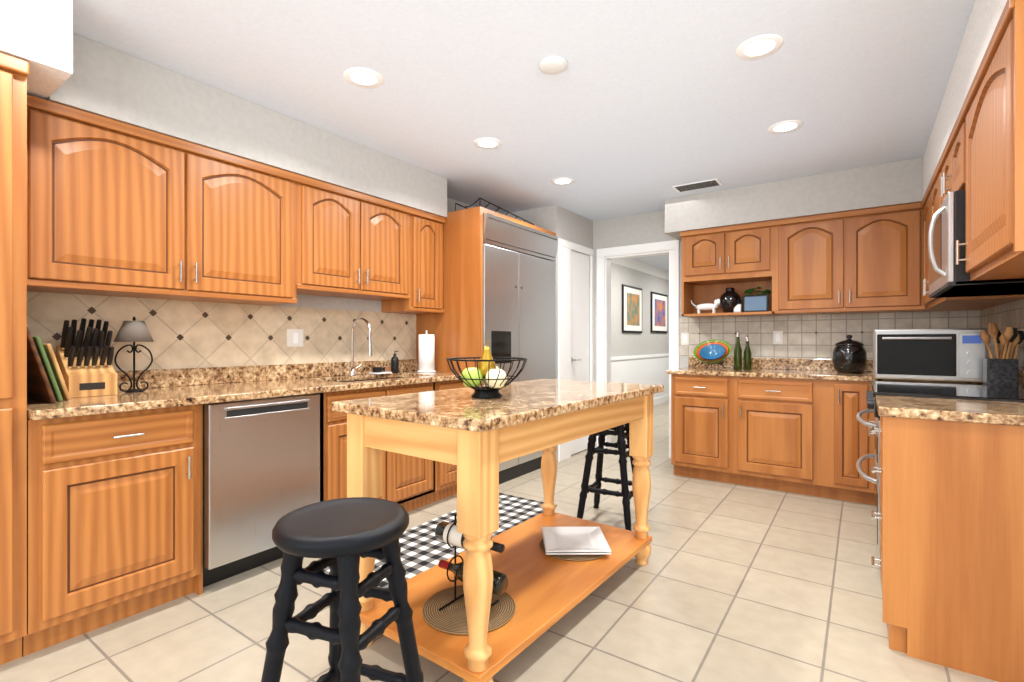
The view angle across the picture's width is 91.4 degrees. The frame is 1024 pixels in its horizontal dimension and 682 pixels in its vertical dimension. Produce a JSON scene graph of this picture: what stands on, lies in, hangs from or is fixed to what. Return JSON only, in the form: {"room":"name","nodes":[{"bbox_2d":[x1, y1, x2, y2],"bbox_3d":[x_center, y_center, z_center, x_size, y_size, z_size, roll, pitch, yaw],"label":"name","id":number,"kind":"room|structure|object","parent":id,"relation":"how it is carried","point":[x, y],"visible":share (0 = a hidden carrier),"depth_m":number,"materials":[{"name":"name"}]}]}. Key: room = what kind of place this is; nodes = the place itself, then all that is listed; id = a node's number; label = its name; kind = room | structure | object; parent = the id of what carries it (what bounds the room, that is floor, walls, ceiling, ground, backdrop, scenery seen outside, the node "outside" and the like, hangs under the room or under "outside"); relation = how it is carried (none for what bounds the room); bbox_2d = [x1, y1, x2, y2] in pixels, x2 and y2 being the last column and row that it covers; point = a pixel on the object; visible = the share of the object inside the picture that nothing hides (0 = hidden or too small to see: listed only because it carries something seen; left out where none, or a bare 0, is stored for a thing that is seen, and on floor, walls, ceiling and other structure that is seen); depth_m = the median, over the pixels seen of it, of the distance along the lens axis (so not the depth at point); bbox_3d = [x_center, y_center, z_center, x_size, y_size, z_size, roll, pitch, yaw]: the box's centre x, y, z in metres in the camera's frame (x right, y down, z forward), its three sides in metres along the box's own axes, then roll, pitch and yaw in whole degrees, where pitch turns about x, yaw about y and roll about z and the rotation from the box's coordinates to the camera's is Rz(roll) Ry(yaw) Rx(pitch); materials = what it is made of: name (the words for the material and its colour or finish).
{"room":"kitchen","nodes":[
{"label":"kitchen","id":0,"kind":"room"},
{"bbox_2d":[27,197,668,370],"bbox_3d":[-0.080,-0.070,5.305,0.124,2.440,16.000,0,0,35],"label":"wall","id":1,"kind":"structure","parent":0,"point":[191,334],"depth_m":3.08,"materials":[{"name":"beige tile"}]},
{"bbox_2d":[27,94,302,305],"bbox_3d":[-1.742,-0.601,2.538,0.326,0.758,1.220,0,0,35],"label":"upper cabinet","id":2,"kind":"object","parent":1,"relation":"attached to","point":[117,208],"depth_m":2.34,"materials":[{"name":"brown wood"}]},
{"bbox_2d":[287,329,302,346],"bbox_3d":[-1.419,-0.020,3.277,0.008,0.115,0.115,0,0,35],"label":"outlet","id":3,"kind":"object","parent":1,"relation":"attached to","point":[294,337],"visible":1,"depth_m":3.27,"materials":[{"name":"white plastic"}]},
{"bbox_2d":[303,176,414,301],"bbox_3d":[-1.134,-0.645,3.407,0.326,0.670,0.900,0,0,35],"label":"upper cabinet","id":4,"kind":"object","parent":1,"relation":"attached to","point":[357,245],"depth_m":3.29,"materials":[{"name":"brown wood"}]},
{"bbox_2d":[382,209,445,313],"bbox_3d":[-0.771,-0.601,3.925,0.326,0.758,0.366,0,0,35],"label":"upper cabinet","id":5,"kind":"object","parent":1,"relation":"attached to","point":[428,226],"depth_m":3.83,"materials":[{"name":"brown wood"}]},
{"bbox_2d":[622,284,641,332],"bbox_3d":[1.945,-0.505,8.069,0.028,0.750,0.830,0,0,35],"label":"framed picture","id":6,"kind":"object","parent":1,"relation":"attached to","point":[631,309],"visible":1,"depth_m":8.00,"materials":[{"name":"black paper"}]},
{"bbox_2d":[611,258,668,405],"bbox_3d":[2.452,-0.070,8.733,0.100,2.439,7.080,0,0,35],"label":"trim","id":7,"kind":"structure","parent":1,"relation":"attached to","point":[646,369],"depth_m":8.48,"materials":[{"name":"white"}]},
{"bbox_2d":[651,291,667,332],"bbox_3d":[2.696,-0.510,9.142,0.028,0.720,0.870,0,0,35],"label":"framed picture","id":8,"kind":"object","parent":1,"relation":"attached to","point":[659,312],"visible":1,"depth_m":9.10,"materials":[{"name":"black paper"}]},
{"bbox_2d":[0,401,997,681],"bbox_3d":[2.630,1.200,3.408,7.000,0.100,16.000,0,0,35],"label":"floor","id":9,"kind":"structure","parent":0,"point":[734,583],"depth_m":2.09,"materials":[{"name":"tile"}]},
{"bbox_2d":[0,52,28,664],"bbox_3d":[-2.186,0.080,1.634,0.636,2.140,0.770,0,0,35],"label":"tall cabinet","id":10,"kind":"object","parent":9,"relation":"on","point":[14,72],"visible":1,"depth_m":1.75,"materials":[{"name":"brown wood"}]},
{"bbox_2d":[22,404,202,655],"bbox_3d":[-1.800,0.716,2.194,0.626,0.868,0.586,0,0,35],"label":"base cabinet","id":11,"kind":"object","parent":9,"relation":"on","point":[114,517],"depth_m":1.97,"materials":[{"name":"brown wood"}]},
{"bbox_2d":[27,359,460,419],"bbox_3d":[-1.239,0.214,2.960,0.666,0.129,2.484,0,0,35],"label":"countertop","id":12,"kind":"structure","parent":11,"relation":"on","point":[167,388],"depth_m":2.69,"materials":[{"name":"stone"}]},
{"bbox_2d":[27,326,70,402],"bbox_3d":[-1.960,0.093,2.065,0.420,0.300,0.162,0,0,35],"label":"cutting boards","id":13,"kind":"object","parent":12,"relation":"on","point":[45,381],"visible":0.69,"depth_m":1.99,"materials":[{"name":"green"}]},
{"bbox_2d":[56,318,116,397],"bbox_3d":[-1.917,0.071,2.258,0.188,0.346,0.170,0,0,35],"label":"knife block","id":14,"kind":"object","parent":12,"relation":"on","point":[87,369],"visible":1,"depth_m":2.22,"materials":[{"name":"brown wood"}]},
{"bbox_2d":[114,317,153,392],"bbox_3d":[-1.812,0.063,2.398,0.156,0.362,0.156,0,0,35],"label":"lamp","id":15,"kind":"object","parent":12,"relation":"on","point":[133,331],"visible":1,"depth_m":2.37,"materials":[{"name":"black metal"}]},
{"bbox_2d":[348,318,372,375],"bbox_3d":[-1.042,0.041,3.506,0.237,0.406,0.106,0,0,35],"label":"faucet","id":16,"kind":"object","parent":12,"relation":"on","point":[352,367],"visible":1,"depth_m":3.52,"materials":[{"name":"silver metal"}]},
{"bbox_2d":[369,366,391,373],"bbox_3d":[-0.980,0.216,3.726,0.100,0.055,0.140,0,0,35],"label":"tray","id":17,"kind":"object","parent":12,"relation":"on","point":[378,370],"visible":1,"depth_m":3.71,"materials":[{"name":"white ceramic"}]},
{"bbox_2d":[391,351,398,372],"bbox_3d":[-0.898,0.160,3.839,0.065,0.168,0.059,0,0,35],"label":"soap dispenser","id":18,"kind":"object","parent":12,"relation":"on","point":[394,364],"visible":1,"depth_m":3.82,"materials":[{"name":"black plastic"}]},
{"bbox_2d":[417,329,435,372],"bbox_3d":[-0.670,0.076,3.924,0.150,0.335,0.150,0,0,35],"label":"paper towel","id":19,"kind":"object","parent":12,"relation":"on","point":[426,352],"visible":1,"depth_m":3.87,"materials":[{"name":"white paper"}]},
{"bbox_2d":[203,393,319,586],"bbox_3d":[-1.452,0.717,2.659,0.630,0.866,0.570,0,0,35],"label":"dishwasher","id":20,"kind":"object","parent":9,"relation":"on","point":[261,467],"visible":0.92,"depth_m":2.43,"materials":[{"name":"silver metal"}]},
{"bbox_2d":[261,497,423,681],"bbox_3d":[-0.436,0.802,1.294,0.357,0.703,0.354,0,0,21],"label":"stool","id":21,"kind":"object","parent":9,"relation":"on","point":[339,537],"visible":1,"depth_m":1.23,"materials":[{"name":"black paint"}]},
{"bbox_2d":[374,377,465,505],"bbox_3d":[-0.665,0.716,3.815,0.626,0.868,0.424,0,0,35],"label":"base cabinet","id":22,"kind":"object","parent":9,"relation":"on","point":[416,480],"depth_m":3.33,"materials":[{"name":"brown wood"}]},
{"bbox_2d":[322,493,556,587],"bbox_3d":[-0.355,1.146,2.971,0.510,0.008,1.600,0,0,35],"label":"rug","id":23,"kind":"object","parent":9,"relation":"on","point":[423,548],"visible":0.21,"depth_m":2.89,"materials":[{"name":"multicoloured fabric"}]},
{"bbox_2d":[416,206,557,484],"bbox_3d":[-0.175,0.065,4.442,0.714,2.170,1.157,0,0,35],"label":"refrigerator","id":24,"kind":"object","parent":9,"relation":"on","point":[499,281],"visible":0.56,"depth_m":4.02,"materials":[{"name":"silver metal"}]},
{"bbox_2d":[455,198,533,224],"bbox_3d":[-0.135,-1.089,4.428,0.270,0.133,0.810,0,0,35],"label":"rack","id":25,"kind":"object","parent":24,"relation":"on","point":[495,211],"visible":0.35,"depth_m":4.21,"materials":[{"name":"black metal"}]},
{"bbox_2d":[332,379,663,681],"bbox_3d":[0.056,0.690,2.253,0.796,0.920,1.495,0,0,35],"label":"island table","id":26,"kind":"object","parent":9,"relation":"on","point":[476,441],"visible":0.85,"depth_m":1.86,"materials":[{"name":"wood"}]},
{"bbox_2d":[422,585,515,634],"bbox_3d":[-0.162,1.010,1.896,0.352,0.008,0.352,0,0,35],"label":"woven mat","id":27,"kind":"object","parent":26,"relation":"on","point":[451,618],"visible":0.67,"depth_m":1.85,"materials":[{"name":"beige wicker"}]},
{"bbox_2d":[435,513,507,610],"bbox_3d":[-0.158,0.836,1.893,0.310,0.338,0.180,0,0,35],"label":"wine rack","id":28,"kind":"object","parent":27,"relation":"on","point":[447,533],"visible":0.46,"depth_m":1.90,"materials":[{"name":"black metal"}]},
{"bbox_2d":[446,340,526,398],"bbox_3d":[-0.103,0.113,2.050,0.334,0.233,0.334,0,0,35],"label":"fruit bowl","id":29,"kind":"object","parent":26,"relation":"on","point":[490,373],"visible":1,"depth_m":2.00,"materials":[{"name":"black metal"}]},
{"bbox_2d":[539,539,605,560],"bbox_3d":[0.308,1.010,2.470,0.344,0.008,0.344,0,0,35],"label":"charger plate","id":30,"kind":"object","parent":26,"relation":"on","point":[578,557],"visible":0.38,"depth_m":2.33,"materials":[{"name":"beige wicker"}]},
{"bbox_2d":[541,526,610,554],"bbox_3d":[0.308,0.989,2.470,0.305,0.033,0.305,0,0,-1],"label":"plates","id":31,"kind":"object","parent":30,"relation":"on","point":[572,540],"visible":1,"depth_m":2.46,"materials":[{"name":"white ceramic"}]},
{"bbox_2d":[577,423,633,530],"bbox_3d":[0.643,0.802,3.237,0.357,0.703,0.358,0,0,29],"label":"stool","id":32,"kind":"object","parent":9,"relation":"on","point":[620,444],"visible":0.75,"depth_m":3.17,"materials":[{"name":"black paint"}]},
{"bbox_2d":[671,374,873,504],"bbox_3d":[2.352,0.716,3.910,2.028,0.868,0.692,0,0,35],"label":"base cabinet","id":33,"kind":"object","parent":9,"relation":"on","point":[811,437],"visible":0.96,"depth_m":3.79,"materials":[{"name":"brown wood"}]},
{"bbox_2d":[667,357,1023,425],"bbox_3d":[1.793,0.214,3.138,2.058,0.129,2.598,0,0,35],"label":"countertop","id":34,"kind":"structure","parent":33,"relation":"on","point":[990,412],"depth_m":2.60,"materials":[{"name":"stone"}]},
{"bbox_2d":[693,340,731,368],"bbox_3d":[1.743,0.114,4.337,0.310,0.255,0.304,0,0,35],"label":"decorative plate","id":35,"kind":"object","parent":34,"relation":"on","point":[710,352],"visible":1,"depth_m":4.36,"materials":[{"name":"multicoloured ceramic"}]},
{"bbox_2d":[734,331,743,369],"bbox_3d":[1.911,0.079,4.229,0.063,0.330,0.063,0,0,23],"label":"oil bottle","id":36,"kind":"object","parent":34,"relation":"on","point":[737,350],"depth_m":4.21,"materials":[{"name":"green glass"}]},
{"bbox_2d":[744,336,751,369],"bbox_3d":[2.006,0.099,4.260,0.063,0.290,0.063,0,0,23],"label":"oil bottle","id":37,"kind":"object","parent":34,"relation":"on","point":[747,359],"depth_m":4.24,"materials":[{"name":"green glass"}]},
{"bbox_2d":[832,335,866,373],"bbox_3d":[2.573,0.098,3.814,0.224,0.292,0.224,0,0,35],"label":"canister","id":38,"kind":"object","parent":34,"relation":"on","point":[849,355],"visible":1,"depth_m":3.74,"materials":[{"name":"black ceramic"}]},
{"bbox_2d":[873,328,987,383],"bbox_3d":[2.535,0.086,3.067,0.515,0.315,0.448,0,0,35],"label":"toaster oven","id":39,"kind":"object","parent":34,"relation":"on","point":[956,355],"visible":0.92,"depth_m":2.91,"materials":[{"name":"silver metal"}]},
{"bbox_2d":[980,322,1023,386],"bbox_3d":[2.614,0.072,2.665,0.170,0.345,0.179,0,0,35],"label":"utensil crock","id":40,"kind":"object","parent":34,"relation":"on","point":[1001,370],"visible":0.96,"depth_m":2.62,"materials":[{"name":"black stone"}]},
{"bbox_2d":[872,416,875,519],"bbox_3d":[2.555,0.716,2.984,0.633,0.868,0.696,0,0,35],"label":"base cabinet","id":41,"kind":"object","parent":9,"relation":"on","point":[873,429],"depth_m":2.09,"materials":[{"name":"brown wood"}]},
{"bbox_2d":[856,381,1023,563],"bbox_3d":[2.099,0.691,2.412,0.724,0.918,0.756,0,0,35],"label":"range","id":42,"kind":"object","parent":9,"relation":"on","point":[973,392],"visible":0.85,"depth_m":2.34,"materials":[{"name":"silver metal"}]},
{"bbox_2d":[876,416,1023,681],"bbox_3d":[1.780,0.716,1.880,0.635,0.868,0.474,0,0,35],"label":"base cabinet","id":43,"kind":"object","parent":9,"relation":"on","point":[951,559],"depth_m":1.75,"materials":[{"name":"brown wood"}]},
{"bbox_2d":[73,0,974,271],"bbox_3d":[2.630,-1.340,3.408,7.000,0.100,16.000,0,0,35],"label":"ceiling","id":44,"kind":"structure","parent":0,"point":[635,107],"depth_m":2.47,"materials":[{"name":"white paint"}]},
{"bbox_2d":[0,0,72,99],"bbox_3d":[-3.064,-1.141,0.373,0.648,0.297,4.075,0,0,35],"label":"ceiling soffit","id":45,"kind":"object","parent":44,"relation":"attached to","point":[37,35],"depth_m":1.80,"materials":[{"name":"white paint"}]},
{"bbox_2d":[46,33,446,217],"bbox_3d":[-1.338,-1.135,3.100,0.348,0.307,2.371,0,0,35],"label":"ceiling soffit","id":46,"kind":"structure","parent":44,"relation":"attached to","point":[103,80],"depth_m":2.60,"materials":[{"name":"grey paint"}]},
{"bbox_2d":[343,67,383,87],"bbox_3d":[-0.726,-1.288,2.450,0.190,0.004,0.190,0,0,35],"label":"recessed light","id":47,"kind":"object","parent":44,"relation":"in","point":[363,77],"visible":1,"depth_m":2.44,"materials":[{"name":"white"}]},
{"bbox_2d":[473,137,501,148],"bbox_3d":[-0.159,-1.288,3.261,0.190,0.004,0.190,0,0,35],"label":"recessed light","id":48,"kind":"object","parent":44,"relation":"in","point":[487,143],"visible":1,"depth_m":3.26,"materials":[{"name":"white"}]},
{"bbox_2d":[538,56,567,73],"bbox_3d":[0.192,-1.279,2.332,0.140,0.022,0.140,0,0,35],"label":"smoke detector","id":49,"kind":"object","parent":44,"relation":"attached to","point":[553,65],"visible":0.98,"depth_m":2.30,"materials":[{"name":"white plastic"}]},
{"bbox_2d":[551,177,573,184],"bbox_3d":[0.408,-1.288,4.035,0.190,0.004,0.190,0,0,35],"label":"recessed light","id":50,"kind":"object","parent":44,"relation":"in","point":[562,181],"visible":1,"depth_m":4.03,"materials":[{"name":"white"}]},
{"bbox_2d":[672,179,721,191],"bbox_3d":[1.532,-1.285,4.140,0.360,0.009,0.180,0,0,35],"label":"ceiling vent","id":51,"kind":"object","parent":44,"relation":"in","point":[698,185],"visible":0.98,"depth_m":4.12,"materials":[{"name":"white metal"}]},
{"bbox_2d":[736,34,783,59],"bbox_3d":[1.085,-1.288,2.195,0.190,0.004,0.190,0,0,35],"label":"recessed light","id":52,"kind":"object","parent":44,"relation":"in","point":[759,46],"visible":1,"depth_m":2.19,"materials":[{"name":"white"}]},
{"bbox_2d":[767,120,802,133],"bbox_3d":[1.645,-1.288,3.011,0.190,0.004,0.190,0,0,35],"label":"recessed light","id":53,"kind":"object","parent":44,"relation":"in","point":[787,126],"visible":1,"depth_m":3.00,"materials":[{"name":"white"}]},
{"bbox_2d":[665,157,922,239],"bbox_3d":[2.385,-1.135,4.079,2.168,0.307,0.378,0,0,35],"label":"ceiling soffit","id":54,"kind":"structure","parent":44,"relation":"attached to","point":[887,184],"depth_m":3.93,"materials":[{"name":"grey paint"}]},
{"bbox_2d":[923,0,1006,196],"bbox_3d":[2.278,-1.135,2.340,0.348,0.307,2.588,0,0,35],"label":"ceiling soffit","id":55,"kind":"structure","parent":44,"relation":"attached to","point":[984,17],"depth_m":2.13,"materials":[{"name":"white paint"}]},
{"bbox_2d":[503,205,592,461],"bbox_3d":[0.367,-0.070,5.249,0.680,2.440,0.780,0,0,35],"label":"wall","id":56,"kind":"structure","parent":0,"point":[565,224],"depth_m":4.89,"materials":[{"name":"grey paint"}]},
{"bbox_2d":[558,238,593,461],"bbox_3d":[0.652,0.085,5.065,0.098,2.130,0.745,0,0,35],"label":"door","id":57,"kind":"structure","parent":56,"relation":"attached to","point":[573,315],"depth_m":5.05,"materials":[{"name":"white wood"}]},
{"bbox_2d":[593,210,979,447],"bbox_3d":[3.028,-0.070,3.932,6.550,2.440,0.124,0,0,35],"label":"wall","id":58,"kind":"structure","parent":0,"point":[818,336],"depth_m":4.39,"materials":[{"name":"grey paint"}]},
{"bbox_2d":[597,240,678,458],"bbox_3d":[1.295,0.085,5.138,0.868,2.130,0.136,0,0,35],"label":"trim","id":59,"kind":"structure","parent":58,"relation":"attached to","point":[605,256],"depth_m":5.18,"materials":[{"name":"white paint"}]},
{"bbox_2d":[681,333,688,344],"bbox_3d":[1.663,-0.020,4.807,0.075,0.115,0.008,0,0,35],"label":"switch back splash","id":60,"kind":"object","parent":58,"relation":"attached to","point":[684,338],"visible":1,"depth_m":4.80,"materials":[{"name":"white"}]},
{"bbox_2d":[773,331,782,343],"bbox_3d":[2.314,-0.030,4.351,0.075,0.115,0.008,0,0,35],"label":"outlet back splash","id":61,"kind":"object","parent":58,"relation":"attached to","point":[777,337],"visible":1,"depth_m":4.35,"materials":[{"name":"white"}]},
{"bbox_2d":[680,202,925,317],"bbox_3d":[2.299,-0.601,4.131,1.707,0.758,0.392,0,0,35],"label":"upper cabinet","id":62,"kind":"object","parent":58,"relation":"attached to","point":[868,260],"visible":0.94,"depth_m":3.90,"materials":[{"name":"brown wood"}]},
{"bbox_2d":[691,299,719,313],"bbox_3d":[1.769,-0.309,4.499,0.313,0.133,0.062,0,0,35],"label":"dog","id":63,"kind":"object","parent":62,"relation":"on","point":[707,306],"visible":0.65,"depth_m":4.48},
{"bbox_2d":[720,287,740,312],"bbox_3d":[1.925,-0.358,4.414,0.180,0.230,0.180,0,0,35],"label":"urn","id":64,"kind":"object","parent":62,"relation":"on","point":[730,299],"visible":0.88,"depth_m":4.36,"materials":[{"name":"black ceramic"}]},
{"bbox_2d":[734,294,768,311],"bbox_3d":[2.053,-0.321,4.296,0.265,0.150,0.072,0,0,35],"label":"frames","id":65,"kind":"object","parent":62,"relation":"on","point":[755,303],"visible":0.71,"depth_m":4.29,"materials":[{"name":"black plastic"}]},
{"bbox_2d":[742,287,770,297],"bbox_3d":[2.141,-0.357,4.362,0.227,0.228,0.127,0,0,35],"label":"potted plant","id":66,"kind":"object","parent":62,"relation":"on","point":[747,291],"visible":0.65,"depth_m":4.35,"materials":[{"name":"green plant"}]},
{"bbox_2d":[980,299,1023,369],"bbox_3d":[3.669,-0.070,1.582,2.804,2.440,3.000,0,0,35],"label":"wall","id":67,"kind":"structure","parent":0,"point":[1004,316],"depth_m":2.94,"materials":[{"name":"grey paint"}]},
{"bbox_2d":[937,110,960,210],"bbox_3d":[2.253,-0.810,2.304,0.348,0.340,0.760,0,0,35],"label":"upper cabinet","id":68,"kind":"object","parent":67,"relation":"attached to","point":[949,164],"depth_m":2.39,"materials":[{"name":"brown wood"}]},
{"bbox_2d":[928,189,1023,297],"bbox_3d":[2.209,-0.435,2.336,0.457,0.400,0.756,0,0,35],"label":"microwave","id":69,"kind":"object","parent":68,"relation":"attached to","point":[948,277],"visible":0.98,"depth_m":2.17,"materials":[{"name":"silver metal"}]},
{"bbox_2d":[921,166,1023,311],"bbox_3d":[2.758,-0.601,3.024,0.348,0.758,0.998,0,0,35],"label":"upper cabinet","id":70,"kind":"object","parent":67,"relation":"attached to","point":[929,201],"depth_m":3.13,"materials":[{"name":"brown wood"}]},
{"bbox_2d":[957,0,1023,280],"bbox_3d":[1.792,-0.615,1.645,0.348,0.730,0.850,0,0,35],"label":"upper cabinet","id":71,"kind":"object","parent":67,"relation":"attached to","point":[981,160],"depth_m":1.62,"materials":[{"name":"brown wood"}]}
]}

